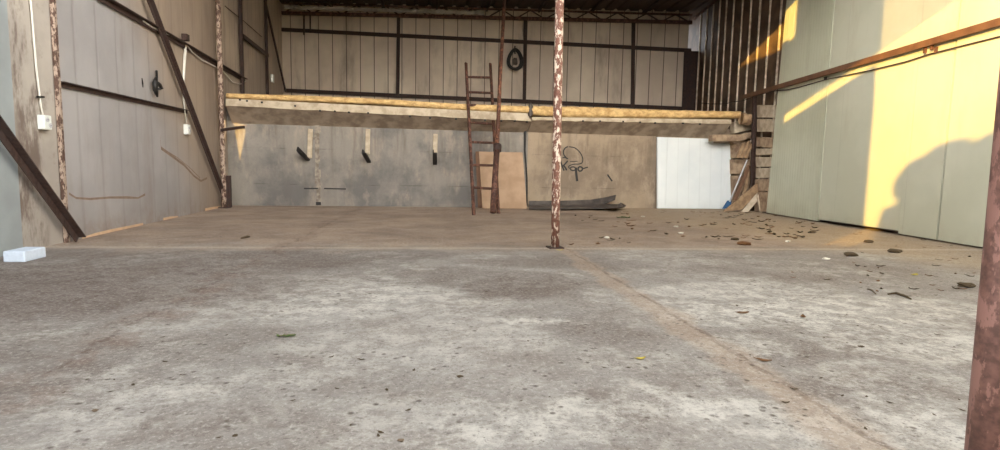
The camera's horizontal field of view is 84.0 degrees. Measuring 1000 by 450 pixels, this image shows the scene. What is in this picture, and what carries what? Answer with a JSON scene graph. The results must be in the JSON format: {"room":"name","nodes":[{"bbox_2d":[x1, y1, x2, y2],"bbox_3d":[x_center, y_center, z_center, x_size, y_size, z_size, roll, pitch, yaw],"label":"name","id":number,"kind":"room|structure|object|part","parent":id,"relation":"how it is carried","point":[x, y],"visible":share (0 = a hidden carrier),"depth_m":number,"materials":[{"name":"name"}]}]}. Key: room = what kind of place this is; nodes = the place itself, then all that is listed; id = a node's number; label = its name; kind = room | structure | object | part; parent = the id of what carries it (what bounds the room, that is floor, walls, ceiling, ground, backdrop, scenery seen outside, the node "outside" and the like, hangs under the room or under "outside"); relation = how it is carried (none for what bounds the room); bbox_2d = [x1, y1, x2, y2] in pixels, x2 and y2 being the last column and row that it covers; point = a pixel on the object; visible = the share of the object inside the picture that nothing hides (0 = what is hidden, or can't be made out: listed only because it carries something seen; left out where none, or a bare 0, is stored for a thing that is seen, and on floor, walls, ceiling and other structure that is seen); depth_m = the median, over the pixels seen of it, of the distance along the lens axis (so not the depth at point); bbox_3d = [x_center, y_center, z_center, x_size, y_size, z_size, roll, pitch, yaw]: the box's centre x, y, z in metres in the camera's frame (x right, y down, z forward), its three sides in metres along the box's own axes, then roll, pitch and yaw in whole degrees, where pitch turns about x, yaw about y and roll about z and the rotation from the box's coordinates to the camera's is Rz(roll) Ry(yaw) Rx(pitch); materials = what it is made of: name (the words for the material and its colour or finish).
{"room":"warehouse","nodes":[
{"label":"warehouse","id":0,"kind":"room"},
{"bbox_2d":[0,0,282,256],"bbox_3d":[-6.971,-4.191,12.118,0.071,7.950,22.848,0,6,-10],"label":"wall","id":1,"kind":"structure","parent":0,"point":[128,163],"depth_m":9.35,"materials":[{"name":"grey metal"}]},
{"bbox_2d":[29,0,43,114],"bbox_3d":[-6.020,-2.232,7.201,0.025,1.582,0.171,0,6,-10],"label":"power cable","id":2,"kind":"object","parent":1,"relation":"attached to","point":[30,1],"visible":0.94,"depth_m":7.19,"materials":[{"name":"white plastic"}]},
{"bbox_2d":[37,115,51,129],"bbox_3d":[-6.012,-1.355,7.345,0.110,0.190,0.160,0,6,-10],"label":"wall socket","id":3,"kind":"object","parent":1,"relation":"attached to","point":[44,122],"visible":1,"depth_m":7.28,"materials":[{"name":"white plastic"}]},
{"bbox_2d":[82,223,142,238],"bbox_3d":[-6.391,0.078,9.237,0.020,0.045,1.982,0,6,-10],"label":"baseboard","id":4,"kind":"structure","parent":1,"relation":"attached to","point":[140,224],"depth_m":9.11,"materials":[{"name":"brown wood"}]},
{"bbox_2d":[61,81,188,113],"bbox_3d":[-6.506,-2.236,10.042,0.075,0.150,4.770,0,6,-10],"label":"steel beam","id":5,"kind":"structure","parent":1,"relation":"attached to","point":[64,84],"depth_m":9.22,"materials":[{"name":"metal"}]},
{"bbox_2d":[152,70,163,96],"bbox_3d":[-6.584,-2.725,10.688,0.128,0.526,0.378,-1,6,-18],"label":"hook","id":6,"kind":"object","parent":1,"relation":"hanging from","point":[155,84],"visible":1,"depth_m":10.59,"materials":[{"name":"black metal"}]},
{"bbox_2d":[163,216,177,219],"bbox_3d":[-6.797,-0.153,11.464,0.020,0.046,0.720,0,6,-10],"label":"baseboard","id":7,"kind":"structure","parent":1,"relation":"attached to","point":[170,217],"depth_m":11.38,"materials":[{"name":"brown wood"}]},
{"bbox_2d":[98,0,246,80],"bbox_3d":[-6.983,-3.981,12.789,0.100,0.113,8.490,0,6,-10],"label":"steel beam","id":8,"kind":"structure","parent":1,"relation":"attached to","point":[115,5],"depth_m":10.79,"materials":[{"name":"metal"}]},
{"bbox_2d":[181,33,189,41],"bbox_3d":[-6.830,-4.072,12.061,0.120,0.140,0.140,0,6,-7],"label":"junction box","id":9,"kind":"object","parent":8,"relation":"on","point":[185,37],"visible":0.92,"depth_m":12.00,"materials":[{"name":"brown paint"}]},
{"bbox_2d":[143,20,245,83],"bbox_3d":[-7.163,-3.972,13.609,0.028,0.356,7.012,0,6,-10],"label":"power cable","id":10,"kind":"object","parent":8,"relation":"hanging from","point":[143,20],"visible":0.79,"depth_m":12.86,"materials":[{"name":"grey rubber"}]},
{"bbox_2d":[182,45,186,122],"bbox_3d":[-6.917,-3.117,12.198,0.060,1.739,0.300,0,6,-10],"label":"power cable","id":11,"kind":"object","parent":1,"relation":"attached to","point":[185,49],"visible":0.81,"depth_m":12.14,"materials":[{"name":"white plastic"}]},
{"bbox_2d":[183,124,190,134],"bbox_3d":[-6.915,-2.113,12.288,0.117,0.220,0.174,0,6,-7],"label":"wall socket","id":12,"kind":"object","parent":1,"relation":"attached to","point":[187,131],"visible":1,"depth_m":12.21,"materials":[{"name":"white plastic"}]},
{"bbox_2d":[205,206,220,210],"bbox_3d":[-7.277,-0.432,14.093,0.020,0.057,1.164,0,6,-10],"label":"baseboard","id":13,"kind":"structure","parent":1,"relation":"attached to","point":[215,207],"depth_m":13.93,"materials":[{"name":"brown wood"}]},
{"bbox_2d":[238,0,244,93],"bbox_3d":[-7.632,-5.986,16.358,0.080,4.750,0.130,0,6,-10],"label":"steel post","id":14,"kind":"object","parent":1,"relation":"attached to","point":[240,7],"visible":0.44,"depth_m":16.39,"materials":[{"name":"brown metal"}]},
{"bbox_2d":[225,6,261,36],"bbox_3d":[-7.794,-6.182,17.022,0.023,0.137,4.160,0,6,-10],"label":"wire","id":15,"kind":"object","parent":1,"relation":"attached to","point":[225,6],"visible":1,"depth_m":16.86,"materials":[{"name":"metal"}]},
{"bbox_2d":[264,0,268,93],"bbox_3d":[-8.210,-6.315,19.526,0.080,4.750,0.130,0,6,-10],"label":"steel post","id":16,"kind":"object","parent":1,"relation":"attached to","point":[265,7],"visible":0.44,"depth_m":19.50,"materials":[{"name":"brown metal"}]},
{"bbox_2d":[243,34,268,56],"bbox_3d":[-7.929,-5.811,18.091,0.050,0.176,3.236,0,6,-10],"label":"brace","id":17,"kind":"object","parent":16,"relation":"attached to","point":[245,37],"visible":1,"depth_m":17.86,"materials":[{"name":"brown metal"}]},
{"bbox_2d":[264,0,285,91],"bbox_3d":[-8.434,-6.622,20.919,0.050,2.767,3.282,0,6,-10],"label":"brace","id":18,"kind":"object","parent":16,"relation":"attached to","point":[265,1],"visible":1,"depth_m":20.71,"materials":[{"name":"brown metal"}]},
{"bbox_2d":[226,111,527,206],"bbox_3d":[-3.564,-1.845,16.232,8.967,2.606,0.375,0,6,-10],"label":"wall","id":19,"kind":"structure","parent":0,"point":[265,167],"depth_m":16.02,"materials":[{"name":"grey concrete"}]},
{"bbox_2d":[220,126,244,130],"bbox_3d":[-7.114,-2.574,14.801,0.090,0.233,1.151,1,6,1],"label":"beam","id":20,"kind":"structure","parent":19,"relation":"attached to","point":[235,127],"depth_m":14.68,"materials":[{"name":"brown paint"}]},
{"bbox_2d":[296,129,312,160],"bbox_3d":[-5.452,-2.240,15.447,0.186,0.896,0.662,3,6,14],"label":"wall bracket","id":21,"kind":"object","parent":19,"relation":"attached to","point":[310,131],"visible":1,"depth_m":15.67,"materials":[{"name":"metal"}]},
{"bbox_3d":[-5.466,-1.977,15.434,0.123,0.374,0.574,2,6,7],"label":"arm","id":22,"kind":"part","parent":21,"relation":"part of","materials":[{"name":"black metal"}]},
{"bbox_2d":[362,129,370,162],"bbox_3d":[-3.783,-2.251,15.733,0.172,0.966,0.596,1,6,-3],"label":"wall bracket","id":23,"kind":"object","parent":19,"relation":"attached to","point":[367,137],"visible":1,"depth_m":15.95,"materials":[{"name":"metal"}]},
{"bbox_3d":[-3.787,-1.951,15.743,0.122,0.367,0.563,1,6,2],"label":"arm","id":24,"kind":"part","parent":23,"relation":"part of","materials":[{"name":"black metal"}]},
{"bbox_2d":[226,98,530,132],"bbox_3d":[-3.228,-3.072,15.741,8.317,0.607,0.605,0,6,-10],"label":"wooden beam","id":25,"kind":"structure","parent":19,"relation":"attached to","point":[242,111],"depth_m":15.56,"materials":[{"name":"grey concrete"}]},
{"bbox_2d":[226,93,528,112],"bbox_3d":[-3.260,-3.439,15.821,8.221,0.250,0.963,0,6,-10],"label":"insulation batt","id":26,"kind":"object","parent":25,"relation":"on","point":[291,98],"visible":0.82,"depth_m":15.37,"materials":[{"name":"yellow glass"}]},
{"bbox_2d":[528,103,532,118],"bbox_3d":[0.886,-3.315,16.158,0.145,0.464,0.145,-2,7,-29],"label":"scrap","id":27,"kind":"object","parent":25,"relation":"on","point":[530,113],"visible":1,"depth_m":16.10,"materials":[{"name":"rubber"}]},
{"bbox_2d":[433,134,437,164],"bbox_3d":[-1.876,-2.198,16.082,0.142,0.899,0.598,0,6,-7],"label":"wall bracket","id":28,"kind":"object","parent":19,"relation":"attached to","point":[435,136],"visible":1,"depth_m":16.29,"materials":[{"name":"wood"}]},
{"bbox_3d":[-1.886,-1.961,16.087,0.128,0.425,0.563,0,6,-7],"label":"arm","id":29,"kind":"part","parent":28,"relation":"part of","materials":[{"name":"black metal"}]},
{"bbox_2d":[281,2,697,110],"bbox_3d":[-0.141,-6.229,22.754,18.039,5.350,0.060,1,6,-1],"label":"wall","id":30,"kind":"structure","parent":0,"point":[310,61],"depth_m":22.66,"materials":[{"name":"beige metal"}]},
{"bbox_2d":[281,28,690,51],"bbox_3d":[-0.523,-7.503,22.532,16.644,0.607,0.080,1,6,-1],"label":"steel beam","id":31,"kind":"structure","parent":30,"relation":"attached to","point":[300,30],"depth_m":22.49,"materials":[{"name":"black metal"}]},
{"bbox_2d":[303,16,304,34],"bbox_3d":[-7.883,-8.103,22.338,0.074,0.898,0.050,1,6,-1],"label":"rod","id":32,"kind":"object","parent":31,"relation":"hanging from","point":[303,16],"visible":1,"depth_m":22.32,"materials":[{"name":"black metal"}]},
{"bbox_2d":[507,46,523,69],"bbox_3d":[0.612,-6.752,22.508,0.704,0.969,0.146,0,6,-7],"label":"cable coil","id":33,"kind":"object","parent":31,"relation":"hanging from","point":[514,50],"visible":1,"depth_m":22.49,"materials":[{"name":"black rubber"}]},
{"bbox_2d":[286,89,691,109],"bbox_3d":[-0.408,-5.133,22.771,16.656,0.550,0.080,1,6,-1],"label":"steel beam","id":34,"kind":"structure","parent":30,"relation":"attached to","point":[287,90],"depth_m":22.73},
{"bbox_2d":[396,18,399,96],"bbox_3d":[-4.132,-6.861,22.520,0.166,3.285,0.080,1,6,-1],"label":"steel post","id":35,"kind":"object","parent":34,"relation":"on","point":[398,19],"visible":0.86,"depth_m":22.49,"materials":[{"name":"black metal"}]},
{"bbox_2d":[523,21,526,102],"bbox_3d":[1.012,-6.697,22.587,0.173,3.415,0.080,1,6,-1],"label":"steel post","id":36,"kind":"object","parent":34,"relation":"on","point":[525,22],"visible":0.86,"depth_m":22.54,"materials":[{"name":"black metal"}]},
{"bbox_2d":[631,23,634,106],"bbox_3d":[5.423,-6.532,22.648,0.246,3.388,0.080,1,6,-1],"label":"steel post","id":37,"kind":"object","parent":34,"relation":"on","point":[633,24],"visible":0.93,"depth_m":22.61,"materials":[{"name":"black metal"}]},
{"bbox_2d":[682,50,689,108],"bbox_3d":[7.601,-5.948,22.728,0.243,2.366,0.050,1,6,-1],"label":"steel post","id":38,"kind":"object","parent":34,"relation":"on","point":[686,52],"visible":1,"depth_m":22.70,"materials":[{"name":"black metal"}]},
{"bbox_2d":[694,0,717,19],"bbox_3d":[7.876,-8.261,21.122,0.030,0.211,2.750,1,6,-1],"label":"rafter","id":39,"kind":"object","parent":30,"relation":"attached to","point":[714,1],"visible":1,"depth_m":21.26,"materials":[{"name":"brown metal"}]},
{"bbox_2d":[0,205,982,449],"bbox_3d":[0.966,0.117,11.558,18.600,0.200,26.600,0,6,-7],"label":"floor","id":40,"kind":"structure","parent":0,"point":[97,309],"depth_m":3.88,"materials":[{"name":"concrete"}]},
{"bbox_2d":[3,247,45,261],"bbox_3d":[-5.510,0.339,6.443,0.243,0.125,0.378,0,6,-7],"label":"foam block","id":41,"kind":"object","parent":40,"relation":"on","point":[24,254],"visible":1,"depth_m":6.31,"materials":[{"name":"white plastic"}]},
{"bbox_2d":[0,115,85,241],"bbox_3d":[-5.647,-1.425,5.969,0.105,3.740,3.790,0,6,-10],"label":"diagonal brace","id":42,"kind":"object","parent":40,"relation":"on","point":[8,139],"visible":1,"depth_m":7.03,"materials":[{"name":"metal"}]},
{"bbox_2d":[49,0,69,242],"bbox_3d":[-6.052,-3.657,7.468,0.058,7.850,0.058,0,6,-7],"label":"wall column","id":43,"kind":"structure","parent":40,"relation":"on","point":[52,3],"depth_m":7.66,"materials":[{"name":"metal"}]},
{"bbox_2d":[147,0,223,192],"bbox_3d":[-6.749,-2.965,11.805,0.090,5.588,5.936,0,6,-10],"label":"diagonal brace","id":44,"kind":"object","parent":40,"relation":"on","point":[151,3],"visible":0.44,"depth_m":11.86,"materials":[{"name":"metal"}]},
{"bbox_2d":[215,0,231,207],"bbox_3d":[-7.134,-4.350,14.173,0.300,7.850,0.260,0,6,-7],"label":"wall column","id":45,"kind":"structure","parent":40,"relation":"on","point":[226,192],"depth_m":14.28,"materials":[{"name":"metal"}]},
{"bbox_2d":[276,334,295,336],"bbox_3d":[-1.438,0.740,3.734,0.128,0.016,0.054,0,6,-13],"label":"leafy sprig","id":46,"kind":"object","parent":40,"relation":"on","point":[278,335],"visible":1,"depth_m":3.73,"materials":[{"name":"green plant"}]},
{"bbox_2d":[475,152,481,207],"bbox_3d":[-0.570,-1.341,16.409,0.314,1.658,0.200,0,6,-10],"label":"board","id":47,"kind":"object","parent":40,"relation":"on","point":[479,194],"visible":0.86,"depth_m":16.39,"materials":[{"name":"brown wood"}]},
{"bbox_2d":[465,62,499,214],"bbox_3d":[-0.522,-2.638,15.581,0.885,4.470,3.861,0,6,-7],"label":"ladder","id":48,"kind":"object","parent":40,"relation":"on","point":[469,122],"visible":0.84,"depth_m":15.42,"materials":[{"name":"brown wood"}]},
{"bbox_2d":[490,0,505,213],"bbox_3d":[0.018,-3.809,15.985,0.221,6.694,4.071,1,6,3],"label":"leaning pole","id":49,"kind":"object","parent":40,"relation":"on","point":[497,146],"visible":1,"depth_m":15.38,"materials":[{"name":"metal"}]},
{"bbox_2d":[479,152,526,208],"bbox_3d":[0.088,-1.326,16.399,1.406,1.656,0.382,0,6,-10],"label":"fibreboard","id":50,"kind":"object","parent":40,"relation":"on","point":[511,180],"visible":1,"depth_m":16.41,"materials":[{"name":"brown wood"}]},
{"bbox_2d":[546,0,563,248],"bbox_3d":[0.875,-3.587,7.877,0.264,7.902,0.220,0,6,-12],"label":"post","id":51,"kind":"object","parent":40,"relation":"on","point":[559,4],"visible":1,"depth_m":8.05,"materials":[{"name":"metal"}]},
{"bbox_3d":[0.820,0.333,8.274,0.220,0.020,0.220,0,6,-12],"label":"foot plate","id":52,"kind":"part","parent":51,"relation":"part of","materials":[{"name":"metal"}]},
{"bbox_2d":[529,202,625,208],"bbox_3d":[2.390,-0.557,16.461,3.263,0.160,1.772,0,6,-7],"label":"sheet","id":53,"kind":"object","parent":40,"relation":"on","point":[620,205],"visible":0.94,"depth_m":16.45,"materials":[{"name":"metal"}]},
{"bbox_2d":[529,195,615,204],"bbox_3d":[2.272,-0.758,17.085,2.811,0.372,0.211,0,6,-10],"label":"sheet","id":54,"kind":"object","parent":53,"relation":"on","point":[605,200],"visible":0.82,"depth_m":17.15,"materials":[{"name":"grey metal"}]},
{"bbox_2d":[656,137,730,208],"bbox_3d":[6.218,-1.649,17.779,2.596,2.239,0.220,0,6,-10],"label":"board","id":55,"kind":"object","parent":40,"relation":"on","point":[692,173],"visible":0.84,"depth_m":17.73,"materials":[{"name":"white plastic"}]},
{"bbox_2d":[722,160,747,208],"bbox_3d":[7.353,-1.276,17.332,0.947,1.536,0.104,-1,6,-24],"label":"shovel","id":56,"kind":"object","parent":40,"relation":"on","point":[728,203],"visible":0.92,"depth_m":17.34,"materials":[{"name":"blue plastic"}]},
{"bbox_3d":[7.061,-0.633,17.288,0.337,0.253,0.090,0,6,-10],"label":"blade","id":57,"kind":"part","parent":56,"relation":"part of","materials":[{"name":"blue plastic"}]},
{"bbox_3d":[7.464,-1.381,17.396,0.688,1.337,0.044,-2,6,-25],"label":"handle","id":58,"kind":"part","parent":56,"relation":"part of","materials":[{"name":"grey metal"}]},
{"bbox_2d":[730,176,749,203],"bbox_3d":[7.792,-1.122,18.067,0.707,0.976,0.276,0,6,-11],"label":"stone block","id":59,"kind":"object","parent":40,"relation":"on","point":[733,179],"visible":0.3,"depth_m":17.91,"materials":[{"name":"brown stone"}]},
{"bbox_2d":[730,159,750,173],"bbox_3d":[7.758,-1.891,17.979,0.683,0.492,0.287,0,6,-7],"label":"stone block","id":60,"kind":"object","parent":59,"relation":"on","point":[736,165],"visible":0.74,"depth_m":17.84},
{"bbox_2d":[729,141,749,157],"bbox_3d":[7.807,-2.441,18.028,0.788,0.568,0.132,0,6,-10],"label":"stone block","id":61,"kind":"object","parent":60,"relation":"on","point":[735,146],"visible":0.56,"depth_m":17.95,"materials":[{"name":"brown stone"}]},
{"bbox_2d":[740,131,750,140],"bbox_3d":[7.863,-2.857,17.903,0.394,0.319,0.283,0,6,-11],"label":"stone block","id":62,"kind":"object","parent":61,"relation":"on","point":[746,135],"visible":0.57,"depth_m":17.78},
{"bbox_2d":[730,121,751,133],"bbox_3d":[7.749,-3.164,17.853,0.643,0.451,0.272,0,6,-7],"label":"stone block","id":63,"kind":"object","parent":62,"relation":"on","point":[735,127],"visible":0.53,"depth_m":17.73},
{"bbox_2d":[722,183,759,211],"bbox_3d":[7.503,-0.911,16.963,1.602,0.999,0.067,-1,6,-18],"label":"board","id":64,"kind":"object","parent":40,"relation":"on","point":[742,201],"visible":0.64,"depth_m":16.94,"materials":[{"name":"brown wood"}]},
{"bbox_2d":[733,165,750,199],"bbox_3d":[7.672,-1.348,17.618,0.635,1.114,0.056,-1,6,-21],"label":"board","id":65,"kind":"object","parent":40,"relation":"on","point":[742,181],"visible":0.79,"depth_m":17.61,"materials":[{"name":"brown wood"}]},
{"bbox_2d":[737,241,750,244],"bbox_3d":[3.977,0.299,9.054,0.229,0.073,0.185,2,6,13],"label":"clod","id":66,"kind":"object","parent":40,"relation":"on","point":[739,242],"visible":0.99,"depth_m":9.00,"materials":[{"name":"brown soil"}]},
{"bbox_2d":[741,171,749,195],"bbox_3d":[7.815,-1.286,17.649,0.381,0.923,0.063,-2,7,-30],"label":"board","id":67,"kind":"object","parent":40,"relation":"on","point":[748,174],"visible":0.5,"depth_m":17.64,"materials":[{"name":"brown wood"}]},
{"bbox_2d":[741,194,757,211],"bbox_3d":[7.779,-0.749,16.989,1.030,0.710,0.110,-2,6,-26],"label":"board","id":68,"kind":"object","parent":40,"relation":"on","point":[753,200],"visible":0.64,"depth_m":16.92,"materials":[{"name":"brown wood"}]},
{"bbox_2d":[749,96,756,210],"bbox_3d":[7.947,-2.246,17.441,0.260,3.605,0.080,0,6,-10],"label":"prop","id":69,"kind":"object","parent":40,"relation":"on","point":[754,99],"visible":0.79,"depth_m":17.38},
{"bbox_2d":[740,141,749,157],"bbox_3d":[7.675,-2.365,17.399,0.322,0.571,0.030,0,6,-10],"label":"wooden lath","id":70,"kind":"object","parent":69,"relation":"attached to","point":[748,142],"visible":1,"depth_m":17.39,"materials":[{"name":"brown wood"}]},
{"bbox_2d":[744,144,751,157],"bbox_3d":[7.797,-2.322,17.426,0.293,0.480,0.030,0,6,-10],"label":"wooden lath","id":71,"kind":"object","parent":69,"relation":"attached to","point":[750,146],"visible":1,"depth_m":17.41,"materials":[{"name":"brown wood"}]},
{"bbox_2d":[754,192,767,211],"bbox_3d":[7.998,-0.694,16.770,0.198,0.636,1.071,1,6,-1],"label":"stone block","id":72,"kind":"object","parent":40,"relation":"on","point":[763,196],"visible":0.53,"depth_m":16.72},
{"bbox_2d":[755,179,768,190],"bbox_3d":[8.008,-1.200,16.749,0.197,0.399,1.016,1,6,-1],"label":"stone block","id":73,"kind":"object","parent":72,"relation":"on","point":[762,184],"visible":0.63,"depth_m":16.74,"materials":[{"name":"brown stone"}]},
{"bbox_2d":[756,168,769,177],"bbox_3d":[8.013,-1.558,16.741,0.194,0.312,0.981,1,6,-1],"label":"stone block","id":74,"kind":"object","parent":73,"relation":"on","point":[760,172],"visible":0.76,"depth_m":16.73,"materials":[{"name":"beige stone"}]},
{"bbox_2d":[756,157,771,166],"bbox_3d":[8.020,-1.897,16.720,0.192,0.321,1.021,1,6,-1],"label":"stone block","id":75,"kind":"object","parent":74,"relation":"on","point":[760,161],"visible":0.73,"depth_m":16.70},
{"bbox_2d":[756,148,771,154],"bbox_3d":[8.026,-2.212,16.709,0.192,0.219,1.032,1,6,-1],"label":"stone block","id":76,"kind":"object","parent":75,"relation":"on","point":[759,151],"visible":0.76,"depth_m":16.72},
{"bbox_2d":[756,137,772,147],"bbox_3d":[8.031,-2.481,16.688,0.191,0.388,1.056,1,6,-1],"label":"stone block","id":77,"kind":"object","parent":76,"relation":"on","point":[767,142],"visible":0.76,"depth_m":16.61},
{"bbox_2d":[757,119,774,131],"bbox_3d":[8.040,-2.998,16.668,0.198,0.469,1.059,1,6,-1],"label":"stone block","id":78,"kind":"object","parent":77,"relation":"on","point":[763,125],"visible":0.76,"depth_m":16.61,"materials":[{"name":"beige stone"}]},
{"bbox_2d":[757,105,776,117],"bbox_3d":[8.048,-3.416,16.692,0.199,0.484,1.045,1,6,-1],"label":"stone block","id":79,"kind":"object","parent":78,"relation":"on","point":[763,111],"visible":0.77,"depth_m":16.57,"materials":[{"name":"beige stone"}]},
{"bbox_2d":[756,191,765,212],"bbox_3d":[8.052,-0.817,16.940,0.411,0.864,0.223,-1,6,-19],"label":"board","id":80,"kind":"object","parent":40,"relation":"on","point":[757,196],"visible":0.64,"depth_m":16.92,"materials":[{"name":"brown wood"}]},
{"bbox_2d":[844,252,858,255],"bbox_3d":[5.076,0.428,8.044,0.202,0.072,0.160,0,6,-7],"label":"clod","id":81,"kind":"object","parent":40,"relation":"on","point":[845,253],"visible":0.99,"depth_m":7.99,"materials":[{"name":"brown soil"}]},
{"bbox_2d":[887,248,902,252],"bbox_3d":[6.054,0.395,8.523,0.225,0.066,0.171,0,6,-7],"label":"clod","id":82,"kind":"object","parent":40,"relation":"on","point":[890,249],"visible":0.99,"depth_m":8.47,"materials":[{"name":"brown soil"}]},
{"bbox_2d":[887,292,911,299],"bbox_3d":[3.855,0.681,5.340,0.131,0.024,0.261,0,6,-7],"label":"dry twig","id":83,"kind":"object","parent":40,"relation":"on","point":[897,293],"visible":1,"depth_m":5.40,"materials":[{"name":"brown wood"}]},
{"bbox_2d":[957,282,975,287],"bbox_3d":[4.964,0.639,5.918,0.169,0.057,0.139,-3,7,-33],"label":"clod","id":84,"kind":"object","parent":40,"relation":"on","point":[960,284],"visible":1,"depth_m":5.88,"materials":[{"name":"brown soil"}]},
{"bbox_2d":[964,67,999,449],"bbox_3d":[1.753,-2.785,1.557,0.350,7.602,0.320,0,6,-7],"label":"post","id":85,"kind":"object","parent":40,"relation":"on","point":[982,432],"visible":1,"depth_m":1.85,"materials":[{"name":"metal"}]},
{"bbox_2d":[279,0,713,19],"bbox_3d":[0.402,-8.241,15.620,18.289,0.361,16.350,0,6,-7],"label":"ceiling","id":86,"kind":"structure","parent":0,"point":[694,6],"depth_m":21.97,"materials":[{"name":"metal"}]},
{"bbox_2d":[281,2,691,23],"bbox_3d":[-0.482,-8.483,22.242,16.432,0.491,0.100,1,6,-1],"label":"roof truss","id":87,"kind":"object","parent":86,"relation":"attached to","point":[287,12],"visible":0.94,"depth_m":22.21,"materials":[{"name":"metal"}]},
{"bbox_2d":[284,5,483,14],"bbox_3d":[-4.606,-8.532,22.026,7.947,0.269,0.338,1,6,-1],"label":"blanket","id":88,"kind":"object","parent":87,"relation":"attached to","point":[293,7],"visible":1,"depth_m":22.03,"materials":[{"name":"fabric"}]},
{"bbox_2d":[538,0,546,12],"bbox_3d":[2.365,-8.081,15.661,0.070,0.393,15.752,0,6,-7],"label":"rafter","id":89,"kind":"object","parent":87,"relation":"on","point":[544,1],"visible":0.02,"depth_m":21.68,"materials":[{"name":"brown paint"}]},
{"bbox_2d":[590,0,603,11],"bbox_3d":[4.451,-8.064,15.905,0.070,0.393,15.752,0,6,-7],"label":"rafter","id":90,"kind":"object","parent":87,"relation":"on","point":[598,4],"visible":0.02,"depth_m":21.61,"materials":[{"name":"brown paint"}]},
{"bbox_2d":[527,129,749,208],"bbox_3d":[4.668,-1.838,17.750,7.842,2.600,0.306,0,6,-10],"label":"wall","id":91,"kind":"structure","parent":0,"point":[593,166],"depth_m":17.31,"materials":[{"name":"beige wood"}]},
{"bbox_2d":[527,117,731,137],"bbox_3d":[4.037,-3.045,17.070,6.401,0.572,0.605,0,6,-10],"label":"concrete ledge","id":92,"kind":"object","parent":91,"relation":"attached to","point":[696,128],"visible":0.98,"depth_m":17.04,"materials":[{"name":"grey concrete"}]},
{"bbox_2d":[531,106,740,118],"bbox_3d":[4.153,-3.420,17.176,6.730,0.398,0.964,0,6,-10],"label":"insulation batt","id":93,"kind":"object","parent":92,"relation":"on","point":[538,111],"visible":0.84,"depth_m":16.69,"materials":[{"name":"yellow glass"}]},
{"bbox_2d":[738,112,751,125],"bbox_3d":[7.665,-3.319,17.380,0.300,0.408,0.373,0,6,-7],"label":"roll","id":94,"kind":"object","parent":93,"relation":"attached to","point":[745,119],"visible":0.98,"depth_m":17.25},
{"bbox_2d":[708,134,740,141],"bbox_3d":[7.045,-2.731,17.430,0.970,0.236,0.280,0,6,-9],"label":"stone block","id":95,"kind":"object","parent":91,"relation":"attached to","point":[730,137],"visible":1,"depth_m":17.31,"materials":[{"name":"brown stone"}]},
{"bbox_2d":[736,143,744,157],"bbox_3d":[7.524,-2.331,17.375,0.291,0.507,0.030,0,6,-10],"label":"wooden lath","id":96,"kind":"object","parent":95,"relation":"attached to","point":[743,144],"visible":1,"depth_m":17.36,"materials":[{"name":"brown wood"}]},
{"bbox_2d":[688,0,897,232],"bbox_3d":[8.248,-3.927,12.466,0.095,7.950,25.733,1,6,-1],"label":"wall","id":97,"kind":"structure","parent":0,"point":[738,43],"depth_m":18.97,"materials":[{"name":"metal"}]},
{"bbox_2d":[766,0,999,246],"bbox_3d":[8.065,-3.480,7.823,0.062,7.920,16.410,1,6,-1],"label":"wall","id":98,"kind":"structure","parent":0,"point":[866,129],"depth_m":11.39,"materials":[{"name":"beige metal"}]},
{"bbox_2d":[741,17,999,98],"bbox_3d":[7.925,-3.387,11.132,0.090,0.287,13.790,1,6,-1],"label":"wall rail","id":99,"kind":"object","parent":98,"relation":"attached to","point":[994,23],"visible":1,"depth_m":11.04,"materials":[{"name":"brown metal"}]},
{"bbox_2d":[702,36,999,103],"bbox_3d":[7.918,-3.842,14.847,0.024,0.510,13.934,1,6,-1],"label":"cable","id":100,"kind":"object","parent":99,"relation":"hanging from","point":[997,36],"visible":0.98,"depth_m":11.57,"materials":[{"name":"metal"}]}
]}

